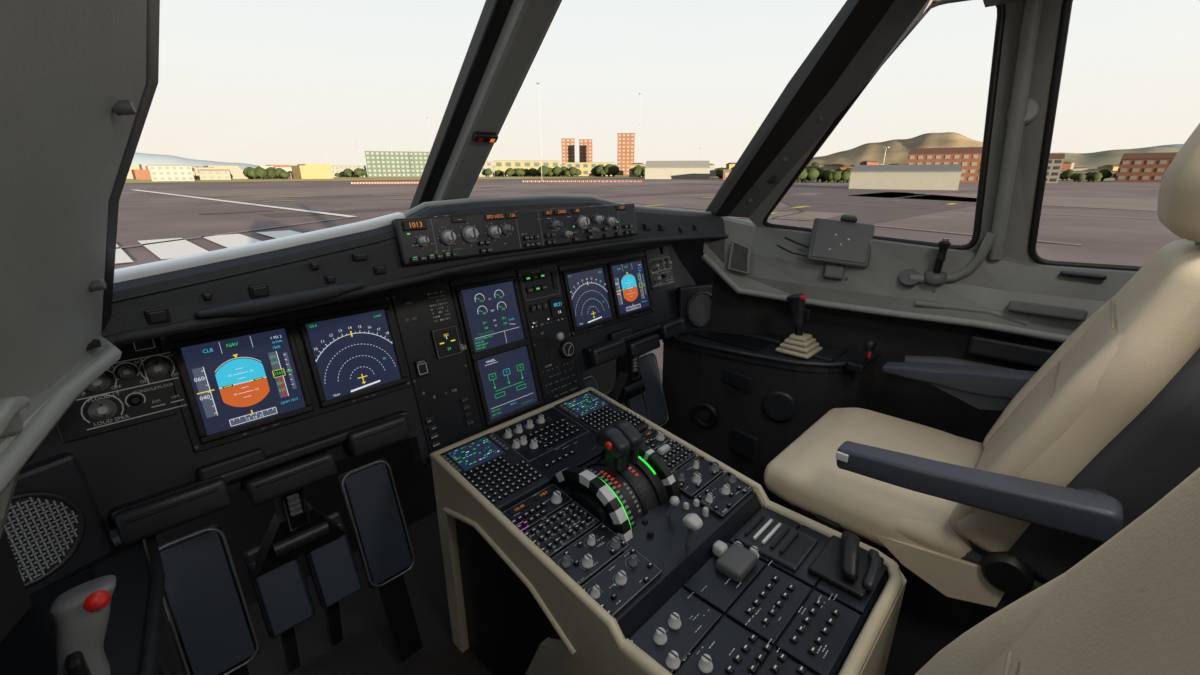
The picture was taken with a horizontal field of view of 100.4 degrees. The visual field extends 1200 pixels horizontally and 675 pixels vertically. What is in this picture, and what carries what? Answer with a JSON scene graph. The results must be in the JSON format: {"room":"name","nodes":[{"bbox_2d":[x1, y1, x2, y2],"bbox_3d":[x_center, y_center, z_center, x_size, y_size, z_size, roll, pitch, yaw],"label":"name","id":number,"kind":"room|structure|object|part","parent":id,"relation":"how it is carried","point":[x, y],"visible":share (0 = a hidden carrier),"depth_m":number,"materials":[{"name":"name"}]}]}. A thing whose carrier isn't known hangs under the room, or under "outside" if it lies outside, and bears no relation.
{"room":"control cabin","nodes":[
{"label":"control cabin","id":0,"kind":"room"},
{"bbox_2d":[0,529,31,641],"bbox_3d":[-0.022,0.479,-0.283,0.296,1.627,2.465,-16,24,-40],"label":"wall","id":1,"kind":"structure","parent":0,"point":[15,602],"depth_m":0.66,"materials":[{"name":"black plastic"}]},
{"bbox_2d":[0,471,19,538],"bbox_3d":[-0.035,0.403,-0.309,0.260,0.302,2.481,-15,23,-38],"label":"trim","id":2,"kind":"structure","parent":1,"relation":"attached to","point":[6,497],"depth_m":0.58,"materials":[{"name":"black plastic"}]},
{"bbox_2d":[0,336,121,495],"bbox_3d":[-0.612,0.108,0.407,0.252,0.084,0.596,-8,20,-22],"label":"sill cover","id":3,"kind":"structure","parent":1,"relation":"attached to","point":[25,423],"depth_m":0.49,"materials":[{"name":"grey plastic"}]},
{"bbox_2d":[0,0,159,398],"bbox_3d":[-0.487,-0.202,0.311,0.760,0.670,0.445,17,24,41],"label":"pillar","id":4,"kind":"structure","parent":0,"point":[79,78],"depth_m":0.42,"materials":[{"name":"grey plastic"}]},
{"bbox_2d":[109,353,644,606],"bbox_3d":[-0.602,0.202,1.720,0.040,1.000,2.400,17,24,41],"label":"lower panel structure","id":5,"kind":"structure","parent":0,"point":[244,526],"depth_m":1.54},
{"bbox_2d":[23,244,683,530],"bbox_3d":[-0.277,0.028,1.336,0.160,0.426,1.720,17,24,41],"label":"panel","id":6,"kind":"object","parent":5,"relation":"attached to","point":[132,433],"visible":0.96,"depth_m":1.09,"materials":[{"name":"grey plastic"}]},
{"bbox_2d":[170,321,313,443],"bbox_3d":[-0.657,0.078,0.932,0.060,0.180,0.184,17,24,41],"label":"display","id":7,"kind":"object","parent":6,"relation":"attached to","point":[239,381],"visible":1,"depth_m":0.92,"materials":[{"name":"glass"},{"name":"dark plastic"}]},
{"bbox_2d":[110,410,409,544],"bbox_3d":[-0.603,0.249,0.965,0.086,0.101,0.490,17,24,41],"label":"table","id":8,"kind":"object","parent":6,"relation":"in","point":[270,477],"visible":1,"depth_m":0.91,"materials":[{"name":"plastic"}]},
{"bbox_2d":[297,303,407,407],"bbox_3d":[-0.521,0.033,1.067,0.060,0.180,0.184,17,24,41],"label":"display","id":9,"kind":"object","parent":6,"relation":"attached to","point":[354,353],"visible":1,"depth_m":1.06,"materials":[{"name":"glass"},{"name":"dark plastic"}]},
{"bbox_2d":[101,195,728,345],"bbox_3d":[-0.308,-0.265,1.292,0.495,0.205,1.711,17,24,41],"label":"shield","id":10,"kind":"object","parent":6,"relation":"on","point":[157,299],"visible":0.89,"depth_m":0.83,"materials":[{"name":"black plastic"}]},
{"bbox_2d":[392,203,637,265],"bbox_3d":[-0.132,-0.250,1.150,0.052,0.086,0.680,17,24,41],"label":"control panel","id":11,"kind":"object","parent":10,"relation":"attached to","point":[419,240],"visible":1,"depth_m":1.07,"materials":[{"name":"grey plastic"}]},
{"bbox_2d":[455,276,529,357],"bbox_3d":[-0.277,-0.057,1.310,0.060,0.180,0.184,17,24,41],"label":"display","id":12,"kind":"object","parent":6,"relation":"attached to","point":[492,313],"visible":1,"depth_m":1.30,"materials":[{"name":"glass screen"},{"name":"dark plastic"}]},
{"bbox_2d":[471,341,542,425],"bbox_3d":[-0.244,0.118,1.334,0.060,0.180,0.184,17,24,41],"label":"display","id":13,"kind":"object","parent":6,"relation":"attached to","point":[507,382],"visible":1,"depth_m":1.33,"materials":[{"name":"glass screen"},{"name":"dark plastic"}]},
{"bbox_2d":[562,264,615,331],"bbox_3d":[-0.032,-0.127,1.554,0.060,0.180,0.184,17,24,41],"label":"display","id":14,"kind":"object","parent":6,"relation":"attached to","point":[587,289],"visible":1,"depth_m":1.55,"materials":[{"name":"blue glass"}]},
{"bbox_2d":[607,256,652,318],"bbox_3d":[0.104,-0.172,1.689,0.060,0.180,0.184,17,24,41],"label":"display","id":15,"kind":"object","parent":6,"relation":"attached to","point":[629,280],"visible":1,"depth_m":1.68,"materials":[{"name":"blue glass"}]},
{"bbox_2d":[582,317,685,365],"bbox_3d":[0.129,0.009,1.693,0.086,0.101,0.490,17,24,41],"label":"table","id":16,"kind":"object","parent":6,"relation":"in","point":[623,343],"visible":0.94,"depth_m":1.64,"materials":[{"name":"plastic"}]},
{"bbox_2d":[409,0,561,209],"bbox_3d":[-0.296,-0.491,1.178,0.717,0.708,0.142,17,24,41],"label":"post","id":17,"kind":"object","parent":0,"point":[508,35],"visible":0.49,"depth_m":1.08,"materials":[{"name":"grey metal"}]},
{"bbox_2d":[184,511,993,674],"bbox_3d":[0.425,0.955,0.936,3.200,0.040,2.700,17,24,41],"label":"floor","id":18,"kind":"structure","parent":0,"point":[367,647],"depth_m":1.34,"materials":[{"name":"carpet"}]},
{"bbox_2d":[0,535,185,674],"bbox_3d":[-0.678,0.713,0.616,0.659,0.620,0.387,17,24,41],"label":"console","id":19,"kind":"object","parent":18,"relation":"on","point":[139,639],"visible":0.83,"depth_m":0.69,"materials":[{"name":"plastic"}]},
{"bbox_2d":[4,452,114,594],"bbox_3d":[-0.827,0.285,0.706,0.055,0.180,0.180,8,20,22],"label":"loudspeaker","id":20,"kind":"object","parent":19,"relation":"on","point":[55,527],"visible":0.8,"depth_m":0.73,"materials":[{"name":"plastic"}]},
{"bbox_2d":[49,575,183,674],"bbox_3d":[-0.527,0.363,0.521,0.112,0.208,0.125,17,24,41],"label":"sidestick","id":21,"kind":"object","parent":19,"relation":"on","point":[80,615],"visible":1,"depth_m":0.50,"materials":[{"name":"plastic"}]},
{"bbox_2d":[158,524,259,674],"bbox_3d":[-0.755,0.628,0.998,0.139,0.500,0.114,17,24,41],"label":"footrest","id":22,"kind":"object","parent":18,"relation":"on","point":[214,633],"visible":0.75,"depth_m":0.97,"materials":[{"name":"black rubber"}]},
{"bbox_2d":[243,488,361,672],"bbox_3d":[-0.667,0.552,1.129,0.177,0.556,0.188,17,24,41],"label":"rudder pedals","id":23,"kind":"object","parent":18,"relation":"on","point":[274,568],"visible":0.91,"depth_m":1.05,"materials":[{"name":"plastic"}]},
{"bbox_2d":[338,458,422,661],"bbox_3d":[-0.522,0.552,1.228,0.139,0.500,0.114,17,24,41],"label":"footrest","id":24,"kind":"object","parent":18,"relation":"on","point":[369,491],"visible":1,"depth_m":1.21,"materials":[{"name":"black rubber"}]},
{"bbox_2d":[584,376,597,390],"bbox_3d":[-0.022,0.388,1.726,0.139,0.500,0.114,17,24,41],"label":"footrest","id":25,"kind":"object","parent":18,"relation":"on","point":[589,380],"visible":0.16,"depth_m":1.71,"materials":[{"name":"black rubber"}]},
{"bbox_2d":[603,356,648,419],"bbox_3d":[0.065,0.312,1.858,0.177,0.556,0.188,17,24,41],"label":"rudder pedals","id":26,"kind":"object","parent":18,"relation":"on","point":[627,390],"visible":0.44,"depth_m":1.75,"materials":[{"name":"metal"}]},
{"bbox_2d":[635,352,668,426],"bbox_3d":[0.209,0.312,1.956,0.139,0.500,0.114,17,24,41],"label":"footrest","id":27,"kind":"object","parent":18,"relation":"on","point":[653,398],"visible":0.55,"depth_m":1.93,"materials":[{"name":"black rubber"}]},
{"bbox_2d":[430,387,906,674],"bbox_3d":[0.105,0.567,1.129,0.879,0.577,0.538,17,24,41],"label":"pedestal","id":28,"kind":"object","parent":18,"relation":"on","point":[536,584],"visible":0.83,"depth_m":0.98,"materials":[{"name":"plastic"}]},
{"bbox_2d":[550,420,757,582],"bbox_3d":[0.108,0.311,1.048,0.440,0.225,0.265,17,24,41],"label":"throttle quadrant","id":29,"kind":"object","parent":28,"relation":"on","point":[621,487],"visible":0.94,"depth_m":1.05,"materials":[{"name":"black plastic"}]},
{"bbox_2d":[661,329,880,508],"bbox_3d":[0.601,0.294,1.889,0.659,0.620,0.387,17,24,41],"label":"console","id":30,"kind":"object","parent":18,"relation":"on","point":[740,401],"visible":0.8,"depth_m":1.75,"materials":[{"name":"plastic"}]},
{"bbox_2d":[677,283,711,334],"bbox_3d":[0.376,-0.109,1.902,0.180,0.180,0.055,-9,20,-24],"label":"loudspeaker","id":31,"kind":"object","parent":30,"relation":"on","point":[694,301],"visible":0.88,"depth_m":1.88,"materials":[{"name":"plastic"}]},
{"bbox_2d":[775,293,821,358],"bbox_3d":[0.674,-0.046,1.666,0.112,0.208,0.125,17,24,41],"label":"sidestick","id":32,"kind":"object","parent":30,"relation":"on","point":[800,344],"visible":1,"depth_m":1.65,"materials":[{"name":"black rubber"}]},
{"bbox_2d":[846,340,875,373],"bbox_3d":[0.812,0.055,1.552,0.074,0.114,0.052,17,24,41],"label":"lever","id":33,"kind":"object","parent":30,"relation":"attached to","point":[859,365],"visible":1,"depth_m":1.55,"materials":[{"name":"black plastic"}]},
{"bbox_2d":[764,123,1199,674],"bbox_3d":[0.801,0.196,1.082,0.706,1.310,0.646,17,24,41],"label":"seat","id":34,"kind":"object","parent":18,"relation":"on","point":[1082,445],"visible":0.94,"depth_m":0.85,"materials":[{"name":"beige leather"}]},
{"bbox_2d":[764,407,1004,606],"bbox_3d":[0.716,0.346,1.209,0.481,0.123,0.506,17,24,41],"label":"cushion","id":35,"kind":"object","parent":34,"relation":"on","point":[914,529],"depth_m":1.07,"materials":[{"name":"beige leather"}]},
{"bbox_3d":[0.791,0.554,1.207,0.560,0.553,0.534,17,24,41],"label":"seat","id":36,"kind":"part","parent":34,"relation":"part of","materials":[{"name":"grey leather"}]},
{"bbox_3d":[0.901,0.094,0.945,0.243,0.543,0.500,17,24,41],"label":"seat","id":37,"kind":"part","parent":34,"relation":"part of","materials":[{"name":"beige leather"}]},
{"bbox_2d":[915,467,1199,674],"bbox_3d":[0.042,0.449,0.315,0.602,1.310,0.587,17,24,41],"label":"seat","id":38,"kind":"object","parent":18,"relation":"on","point":[1131,606],"visible":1,"depth_m":0.23,"materials":[{"name":"beige leather"}]},
{"bbox_2d":[706,0,932,225],"bbox_3d":[0.645,-0.627,1.519,0.298,0.620,0.617,-11,21,-30],"label":"pillar","id":39,"kind":"structure","parent":0,"point":[863,34],"depth_m":1.40,"materials":[{"name":"black painted metal"}]},
{"bbox_2d":[710,0,1062,442],"bbox_3d":[1.412,0.009,1.143,2.465,1.627,0.296,14,23,37],"label":"wall","id":40,"kind":"structure","parent":0,"point":[916,401],"depth_m":1.60,"materials":[{"name":"grey plastic"}]},
{"bbox_2d":[24,240,712,465],"bbox_3d":[-0.244,0.010,1.297,0.190,0.370,2.100,17,24,41],"label":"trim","id":41,"kind":"structure","parent":40,"relation":"attached to","point":[695,271],"depth_m":1.91,"materials":[{"name":"black plastic"}]},
{"bbox_2d":[777,214,874,280],"bbox_3d":[0.735,-0.296,1.644,0.292,0.209,0.081,6,19,18],"label":"holder","id":42,"kind":"object","parent":40,"relation":"attached to","point":[837,244],"visible":1,"depth_m":1.61,"materials":[{"name":"grey plastic"}]},
{"bbox_2d":[762,0,1005,249],"bbox_3d":[0.806,-0.600,1.488,0.636,0.649,0.124,12,22,32],"label":"window","id":43,"kind":"structure","parent":40,"relation":"in","point":[1001,9],"depth_m":1.39,"materials":[{"name":"black rubber"}]},
{"bbox_2d":[701,253,1069,369],"bbox_3d":[1.396,0.072,1.163,2.468,0.335,0.238,14,23,35],"label":"trim","id":44,"kind":"structure","parent":40,"relation":"attached to","point":[991,347],"depth_m":1.48,"materials":[{"name":"plastic"}]},
{"bbox_2d":[703,216,1137,334],"bbox_3d":[1.412,-0.071,1.130,2.481,0.302,0.260,14,23,35],"label":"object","id":45,"kind":"structure","parent":40,"relation":"attached to","point":[1007,291],"depth_m":1.52,"materials":[{"name":"grey plastic"}]},
{"bbox_2d":[924,238,950,283],"bbox_3d":[1.002,-0.229,1.481,0.059,0.135,0.070,17,24,41],"label":"handle","id":46,"kind":"object","parent":45,"relation":"attached to","point":[935,276],"depth_m":1.47,"materials":[{"name":"grey plastic"}]},
{"bbox_2d":[909,0,1043,283],"bbox_3d":[1.019,-0.492,1.331,0.214,0.744,0.139,9,20,26],"label":"window frame","id":47,"kind":"structure","parent":40,"relation":"in","point":[992,246],"depth_m":1.29,"materials":[{"name":"grey plastic"}]},
{"bbox_2d":[898,97,1039,286],"bbox_3d":[1.016,-0.383,1.404,0.044,0.513,0.243,-17,25,-42],"label":"cover","id":48,"kind":"object","parent":47,"relation":"attached to","point":[1033,109],"visible":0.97,"depth_m":1.28,"materials":[{"name":"grey plastic"}]},
{"bbox_2d":[1028,0,1141,270],"bbox_3d":[1.256,-0.481,1.168,0.380,0.674,0.175,17,24,41],"label":"window","id":49,"kind":"structure","parent":40,"relation":"in","point":[1067,4],"depth_m":1.27,"materials":[{"name":"black rubber"}]},
{"bbox_2d":[983,0,1024,6],"bbox_3d":[0.931,-0.447,-0.035,1.800,0.090,1.960,17,24,41],"label":"ceiling","id":50,"kind":"structure","parent":0,"point":[988,3],"depth_m":1.21,"materials":[{"name":"grey plastic"}]},
{"label":"outside","id":51,"kind":"structure","parent":0,"visible":0},
{"bbox_2d":[125,174,1114,182],"bbox_3d":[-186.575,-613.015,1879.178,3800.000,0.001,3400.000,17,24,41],"label":"grass","id":52,"kind":"structure","parent":51,"point":[367,178],"depth_m":458.36,"materials":[{"name":"plant"}]},
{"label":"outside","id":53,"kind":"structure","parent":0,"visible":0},
{"bbox_2d":[115,178,1182,389],"bbox_3d":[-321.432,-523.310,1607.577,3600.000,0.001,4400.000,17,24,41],"label":"apron","id":54,"kind":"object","parent":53,"point":[1116,239],"visible":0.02,"depth_m":76.66,"materials":[{"name":"grey asphalt"}]},
{"bbox_2d":[147,164,194,180],"bbox_3d":[-323.282,-124.176,377.587,28.982,11.700,28.490,17,24,41],"label":"building","id":55,"kind":"structure","parent":54,"relation":"on","point":[157,172],"depth_m":368.12,"materials":[{"name":"grey concrete"}]},
{"bbox_2d":[197,169,230,179],"bbox_3d":[-338.241,-142.871,439.115,29.543,8.700,26.712,17,24,41],"label":"building","id":56,"kind":"structure","parent":54,"relation":"on","point":[204,174],"depth_m":429.27,"materials":[{"name":"grey concrete"}]},
{"bbox_2d":[296,165,366,176],"bbox_3d":[-383.712,-238.666,718.652,85.956,15.700,100.840,17,24,41],"label":"terminal building","id":57,"kind":"structure","parent":54,"relation":"on","point":[339,169],"depth_m":698.23,"materials":[{"name":"grey concrete"}]},
{"bbox_2d":[364,151,429,176],"bbox_3d":[-273.816,-255.098,738.166,111.797,34.700,140.437,17,24,41],"label":"terminal building","id":58,"kind":"structure","parent":54,"relation":"on","point":[379,163],"depth_m":703.36,"materials":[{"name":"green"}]},
{"bbox_2d":[479,161,492,176],"bbox_3d":[-197.442,-270.068,802.769,77.275,22.700,73.489,17,24,41],"label":"terminal building","id":59,"kind":"structure","parent":54,"relation":"on","point":[488,164],"depth_m":777.98,"materials":[{"name":"grey concrete"}]},
{"bbox_2d":[351,181,641,183],"bbox_3d":[-7.036,-104.017,333.504,124.127,1.000,260.618,17,24,41],"label":"barriers","id":60,"kind":"object","parent":54,"relation":"on","point":[522,181],"visible":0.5,"depth_m":296.77,"materials":[{"name":"red plastic"}]},
{"bbox_2d":[494,160,559,175],"bbox_3d":[-124.985,-291.151,861.957,101.116,25.700,112.304,17,24,41],"label":"cargo hall","id":61,"kind":"structure","parent":54,"relation":"on","point":[498,164],"depth_m":840.17,"materials":[{"name":"brown"}]},
{"bbox_2d":[561,138,574,166],"bbox_3d":[-90.133,-511.834,1418.256,41.013,96.700,41.876,17,24,41],"label":"apartment tower","id":62,"kind":"structure","parent":54,"relation":"on","point":[567,145],"depth_m":1403.59,"materials":[{"name":"brick"}]},
{"bbox_2d":[579,139,591,161],"bbox_3d":[-40.112,-511.560,1420.620,41.431,94.700,41.513,17,24,41],"label":"apartment tower","id":63,"kind":"structure","parent":54,"relation":"on","point":[585,145],"depth_m":1405.30,"materials":[{"name":"brick"}]},
{"bbox_2d":[565,162,613,175],"bbox_3d":[-19.958,-324.788,965.637,93.976,24.700,93.726,17,24,41],"label":"cargo hall","id":64,"kind":"structure","parent":54,"relation":"on","point":[585,167],"depth_m":944.40,"materials":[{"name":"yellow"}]},
{"bbox_2d":[324,83,889,178],"bbox_3d":[-6.818,-217.306,547.425,663.976,82.300,335.526,17,24,41],"label":"mast","id":65,"kind":"object","parent":54,"relation":"on","point":[536,83],"visible":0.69,"depth_m":505.87,"materials":[{"name":"grey metal"}]},
{"bbox_2d":[126,161,1118,178],"bbox_3d":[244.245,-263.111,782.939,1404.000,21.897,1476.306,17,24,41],"label":"houses","id":66,"kind":"structure","parent":54,"relation":"on","point":[301,171],"depth_m":532.87,"materials":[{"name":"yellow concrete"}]},
{"bbox_2d":[617,133,634,174],"bbox_3d":[63.476,-449.588,1229.352,45.374,96.700,43.267,17,24,41],"label":"apartment tower","id":67,"kind":"structure","parent":54,"relation":"on","point":[625,151],"depth_m":1218.27,"materials":[{"name":"brick"}]},
{"bbox_2d":[115,180,1149,263],"bbox_3d":[92.038,-94.816,306.745,350.330,0.030,610.016,17,24,41],"label":"runway markings","id":68,"kind":"object","parent":54,"relation":"on","point":[172,247],"visible":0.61,"depth_m":47.01,"materials":[{"name":"white paint"}]},
{"bbox_2d":[157,180,1157,223],"bbox_3d":[60.545,-61.713,206.508,290.000,0.030,366.176,17,24,41],"label":"apron patches","id":69,"kind":"object","parent":54,"relation":"on","point":[883,210],"visible":0.62,"depth_m":123.27,"materials":[{"name":"grey asphalt"}]},
{"bbox_2d":[645,161,709,178],"bbox_3d":[79.520,-172.692,515.079,75.749,17.800,70.347,17,24,41],"label":"hangar","id":70,"kind":"structure","parent":54,"relation":"on","point":[653,169],"depth_m":498.76,"materials":[{"name":"beige metal"}]},
{"bbox_2d":[243,162,1116,182],"bbox_3d":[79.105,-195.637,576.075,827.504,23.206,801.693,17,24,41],"label":"tree line","id":71,"kind":"object","parent":54,"relation":"on","point":[828,174],"visible":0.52,"depth_m":475.10,"materials":[{"name":"green plant"}]},
{"bbox_2d":[723,170,730,179],"bbox_3d":[122.059,-146.835,451.145,29.406,8.700,29.044,17,24,41],"label":"station","id":72,"kind":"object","parent":54,"relation":"on","point":[726,173],"visible":0.3,"depth_m":443.44,"materials":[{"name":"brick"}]},
{"bbox_2d":[849,164,961,189],"bbox_3d":[121.064,-64.229,199.813,41.459,9.100,34.780,17,24,41],"label":"hangar","id":73,"kind":"structure","parent":54,"relation":"on","point":[942,176],"depth_m":189.77,"materials":[{"name":"grey metal"}]},
{"bbox_2d":[906,147,981,182],"bbox_3d":[241.964,-117.600,340.693,60.134,22.300,40.023,17,24,41],"label":"office block","id":74,"kind":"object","parent":54,"relation":"on","point":[969,158],"visible":0.37,"depth_m":329.50,"materials":[{"name":"brown brick"}]},
{"bbox_2d":[1046,154,1064,182],"bbox_3d":[279.719,-106.665,315.496,18.798,17.300,32.010,17,24,41],"label":"office block","id":75,"kind":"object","parent":54,"relation":"on","point":[1056,161],"visible":0.44,"depth_m":301.85,"materials":[{"name":"grey concrete"}]},
{"bbox_2d":[1059,171,1116,179],"bbox_3d":[418.670,-138.746,428.194,38.049,7.700,31.490,17,24,41],"label":"warehouse","id":76,"kind":"structure","parent":54,"relation":"on","point":[1083,172],"depth_m":414.70,"materials":[{"name":"grey concrete"}]},
{"bbox_2d":[1114,152,1177,181],"bbox_3d":[391.377,-117.299,344.573,48.933,19.300,33.743,17,24,41],"label":"office block","id":77,"kind":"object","parent":54,"relation":"on","point":[1133,167],"visible":0.62,"depth_m":343.59,"materials":[{"name":"brown brick"}]},
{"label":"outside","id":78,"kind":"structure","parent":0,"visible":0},
{"bbox_2d":[1050,147,1179,168],"bbox_3d":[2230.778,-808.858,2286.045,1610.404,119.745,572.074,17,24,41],"label":"hill","id":79,"kind":"structure","parent":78,"point":[1109,157],"depth_m":2268.53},
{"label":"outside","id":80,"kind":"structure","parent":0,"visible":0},
{"bbox_2d":[1135,144,1183,148],"bbox_3d":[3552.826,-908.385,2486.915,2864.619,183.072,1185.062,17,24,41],"label":"hill","id":81,"kind":"structure","parent":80,"point":[1178,146],"depth_m":3050.04,"materials":[{"name":"grey"}]},
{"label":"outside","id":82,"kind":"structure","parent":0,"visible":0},
{"bbox_2d":[131,152,257,169],"bbox_3d":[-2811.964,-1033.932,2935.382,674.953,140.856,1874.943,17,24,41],"label":"hill","id":83,"kind":"structure","parent":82,"point":[139,158],"depth_m":3151.47,"materials":[{"name":"grey"}]},
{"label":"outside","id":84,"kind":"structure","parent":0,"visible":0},
{"bbox_2d":[366,164,715,173],"bbox_3d":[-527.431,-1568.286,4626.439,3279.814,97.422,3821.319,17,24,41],"label":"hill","id":85,"kind":"structure","parent":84,"point":[560,164],"depth_m":4999.28,"materials":[{"name":"green plant"}]},
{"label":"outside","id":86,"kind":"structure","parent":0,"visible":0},
{"bbox_2d":[809,132,982,164],"bbox_3d":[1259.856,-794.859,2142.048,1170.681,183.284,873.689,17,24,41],"label":"hill","id":87,"kind":"structure","parent":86,"point":[899,149],"depth_m":2132.91,"materials":[{"name":"brown soil"}]}
]}

